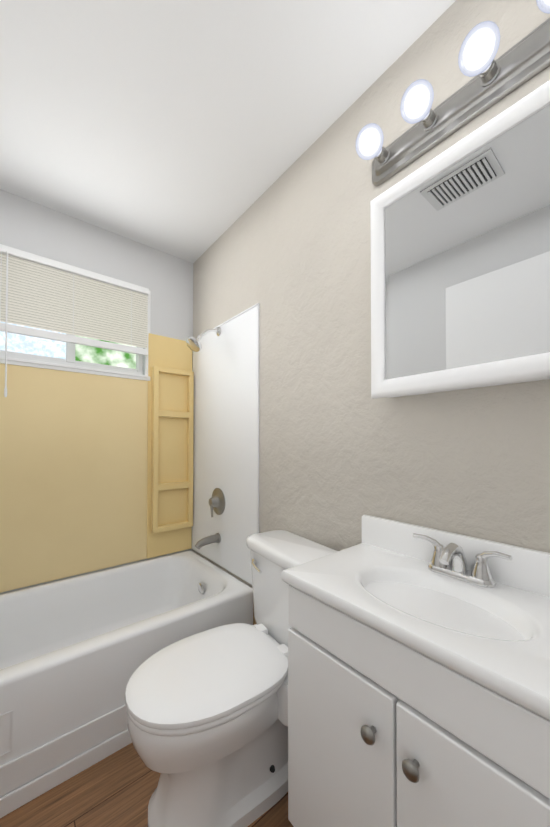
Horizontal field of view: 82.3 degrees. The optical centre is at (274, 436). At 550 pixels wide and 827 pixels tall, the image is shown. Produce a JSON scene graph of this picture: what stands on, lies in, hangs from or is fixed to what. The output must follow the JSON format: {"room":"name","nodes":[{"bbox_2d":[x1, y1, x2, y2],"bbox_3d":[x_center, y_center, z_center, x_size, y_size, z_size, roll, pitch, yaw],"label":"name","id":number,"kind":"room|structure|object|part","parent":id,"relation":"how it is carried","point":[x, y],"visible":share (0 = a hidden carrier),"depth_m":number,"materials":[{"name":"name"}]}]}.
{"room":"bathroom","nodes":[
{"label":"bathroom","id":0,"kind":"room"},
{"bbox_2d":[0,189,192,594],"bbox_3d":[-1.211,-0.030,1.801,1.760,2.440,0.120,1,-1,-40],"label":"wall","id":1,"kind":"structure","parent":0,"point":[164,278],"depth_m":1.90,"materials":[{"name":"white paint"}]},
{"bbox_2d":[0,363,147,592],"bbox_3d":[-1.291,0.054,1.651,1.206,1.454,0.005,1,-1,-40],"label":"wall","id":2,"kind":"structure","parent":1,"relation":"attached to","point":[73,473],"depth_m":1.76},
{"bbox_2d":[0,291,150,380],"bbox_3d":[-1.170,-0.661,1.810,0.862,0.592,0.105,1,-1,-40],"label":"window","id":3,"kind":"structure","parent":1,"relation":"in","point":[19,343],"depth_m":1.77,"materials":[{"name":"white plastic"}]},
{"bbox_2d":[0,244,148,396],"bbox_3d":[-1.127,-0.571,1.749,0.823,0.759,0.044,1,-1,-40],"label":"window blind","id":4,"kind":"object","parent":3,"relation":"attached to","point":[38,291],"visible":0.92,"depth_m":1.74,"materials":[{"name":"white fabric"}]},
{"bbox_2d":[147,333,191,558],"bbox_3d":[-0.707,0.057,2.131,0.306,1.459,0.010,1,-1,-40],"label":"shower panel","id":5,"kind":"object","parent":1,"relation":"attached to","point":[167,352],"depth_m":2.10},
{"bbox_2d":[151,366,193,532],"bbox_3d":[-0.685,0.083,2.116,0.280,1.073,0.043,1,-1,-40],"label":"caddy","id":6,"kind":"object","parent":5,"relation":"attached to","point":[172,409],"visible":1,"depth_m":2.12,"materials":[{"name":"beige plastic"}]},
{"bbox_2d":[0,743,293,826],"bbox_3d":[-0.345,1.198,0.733,1.520,0.050,2.600,1,-1,-40],"label":"floor","id":7,"kind":"structure","parent":0,"point":[117,788],"depth_m":1.01,"materials":[{"name":"brown wood"}]},
{"bbox_2d":[0,550,252,765],"bbox_3d":[-0.923,0.981,1.430,1.507,0.405,0.770,1,-1,-40],"label":"tub","id":8,"kind":"object","parent":7,"relation":"on","point":[76,652],"visible":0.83,"depth_m":1.50,"materials":[{"name":"white ceramic"}]},
{"bbox_2d":[0,710,12,757],"bbox_3d":[-1.040,0.934,0.832,0.530,0.130,0.002,1,-1,-40],"label":"trim","id":9,"kind":"structure","parent":8,"relation":"attached to","point":[11,725],"depth_m":1.00,"materials":[{"name":"white ceramic"}]},
{"bbox_2d":[0,705,131,817],"bbox_3d":[-0.680,1.104,1.117,1.486,0.150,0.016,1,-1,-40],"label":"baseboard","id":10,"kind":"structure","parent":8,"relation":"attached to","point":[34,774],"depth_m":1.07,"materials":[{"name":"white wood"}]},
{"bbox_2d":[125,530,337,826],"bbox_3d":[-0.104,0.799,1.066,0.723,0.757,0.482,1,-1,-40],"label":"toilet","id":11,"kind":"object","parent":7,"relation":"on","point":[207,716],"visible":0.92,"depth_m":0.95,"materials":[{"name":"white ceramic"}]},
{"bbox_3d":[-0.200,0.755,1.026,0.524,0.050,0.387,1,-1,-40],"label":"seat","id":12,"kind":"part","parent":11,"relation":"part of","materials":[{"name":"white plastic"}]},
{"bbox_3d":[-0.076,0.516,1.261,0.032,0.032,0.091,1,-1,-40],"label":"lever","id":13,"kind":"part","parent":11,"relation":"part of","materials":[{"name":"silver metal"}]},
{"bbox_2d":[281,515,549,826],"bbox_3d":[0.373,0.722,0.732,0.419,0.902,0.664,1,-1,-40],"label":"bathroom vanity","id":14,"kind":"object","parent":7,"relation":"on","point":[418,676],"visible":1,"depth_m":0.66,"materials":[{"name":"white paint"}]},
{"bbox_2d":[413,533,511,587],"bbox_3d":[0.459,0.321,0.809,0.129,0.097,0.236,1,-1,-40],"label":"faucet","id":15,"kind":"object","parent":14,"relation":"on","point":[453,560],"depth_m":0.82,"materials":[{"name":"silver metal"}]},
{"bbox_2d":[0,0,455,262],"bbox_3d":[-0.345,-1.307,0.773,1.760,0.080,2.840,1,-1,-40],"label":"ceiling","id":16,"kind":"structure","parent":0,"point":[192,131],"depth_m":1.16,"materials":[{"name":"white paint"}]},
{"bbox_2d":[192,0,549,587],"bbox_3d":[0.326,-0.040,1.228,0.120,2.440,2.720,1,-1,-40],"label":"wall","id":17,"kind":"structure","parent":0,"point":[342,451],"depth_m":1.17,"materials":[{"name":"beige paint"}]},
{"bbox_2d":[192,306,256,584],"bbox_3d":[-0.336,0.052,1.929,0.006,1.464,0.770,1,-1,-40],"label":"wall panel","id":18,"kind":"object","parent":17,"relation":"attached to","point":[225,416],"visible":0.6,"depth_m":1.85,"materials":[{"name":"white plastic"}]},
{"bbox_2d":[186,327,220,351],"bbox_3d":[-0.423,-0.590,1.871,0.214,0.179,0.099,1,-1,-40],"label":"shower head","id":19,"kind":"object","parent":18,"relation":"attached to","point":[193,344],"visible":1,"depth_m":1.83},
{"bbox_2d":[195,533,220,548],"bbox_3d":[-0.406,0.625,1.878,0.154,0.073,0.062,1,-1,-40],"label":"spout","id":20,"kind":"object","parent":18,"relation":"attached to","point":[210,539],"visible":1,"depth_m":1.87,"materials":[{"name":"silver metal"}]},
{"bbox_2d":[209,488,224,516],"bbox_3d":[-0.370,0.399,1.912,0.060,0.168,0.164,1,-1,-40],"label":"valve","id":21,"kind":"object","parent":18,"relation":"attached to","point":[217,502],"visible":1,"depth_m":1.89,"materials":[{"name":"silver metal"}]},
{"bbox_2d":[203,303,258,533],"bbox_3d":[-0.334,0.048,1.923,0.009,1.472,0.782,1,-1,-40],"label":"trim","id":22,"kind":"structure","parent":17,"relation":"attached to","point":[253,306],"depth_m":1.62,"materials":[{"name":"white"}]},
{"bbox_2d":[253,602,256,624],"bbox_3d":[-0.090,0.970,1.597,0.029,0.432,0.031,1,-1,-40],"label":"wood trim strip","id":23,"kind":"object","parent":17,"relation":"attached to","point":[254,621],"depth_m":1.60,"materials":[{"name":"brown wood"}]},
{"bbox_2d":[355,0,549,185],"bbox_3d":[0.472,-0.933,0.843,0.160,0.105,0.582,1,-1,-40],"label":"light bar","id":24,"kind":"object","parent":17,"relation":"attached to","point":[512,69],"visible":1,"depth_m":0.85,"materials":[{"name":"silver metal"}]},
{"bbox_3d":[0.302,-0.931,0.998,0.096,0.086,0.086,1,-1,-40],"label":"bulb","id":25,"kind":"part","parent":24,"relation":"part of","materials":[{"name":"white glass"}]},
{"bbox_3d":[0.399,-0.933,0.881,0.096,0.086,0.086,1,-1,-40],"label":"bulb","id":26,"kind":"part","parent":24,"relation":"part of","materials":[{"name":"white glass"}]},
{"bbox_3d":[0.496,-0.935,0.763,0.096,0.086,0.086,1,-1,-40],"label":"bulb","id":27,"kind":"part","parent":24,"relation":"part of","materials":[{"name":"white glass"}]},
{"bbox_3d":[0.593,-0.936,0.646,0.096,0.086,0.086,1,-1,-40],"label":"bulb","id":28,"kind":"part","parent":24,"relation":"part of","materials":[{"name":"white glass"}]},
{"bbox_2d":[370,80,549,398],"bbox_3d":[0.489,-0.444,0.834,0.136,0.636,0.505,1,-1,-40],"label":"mirror","id":29,"kind":"object","parent":17,"relation":"attached to","point":[460,264],"visible":1,"depth_m":0.79,"materials":[{"name":"white"}]},
{"label":"outside","id":30,"kind":"structure","parent":0,"visible":0},
{"bbox_2d":[75,335,135,368],"bbox_3d":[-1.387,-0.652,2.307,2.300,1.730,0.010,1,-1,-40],"label":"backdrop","id":31,"kind":"structure","parent":30,"point":[84,353],"depth_m":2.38,"materials":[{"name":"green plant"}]}
]}

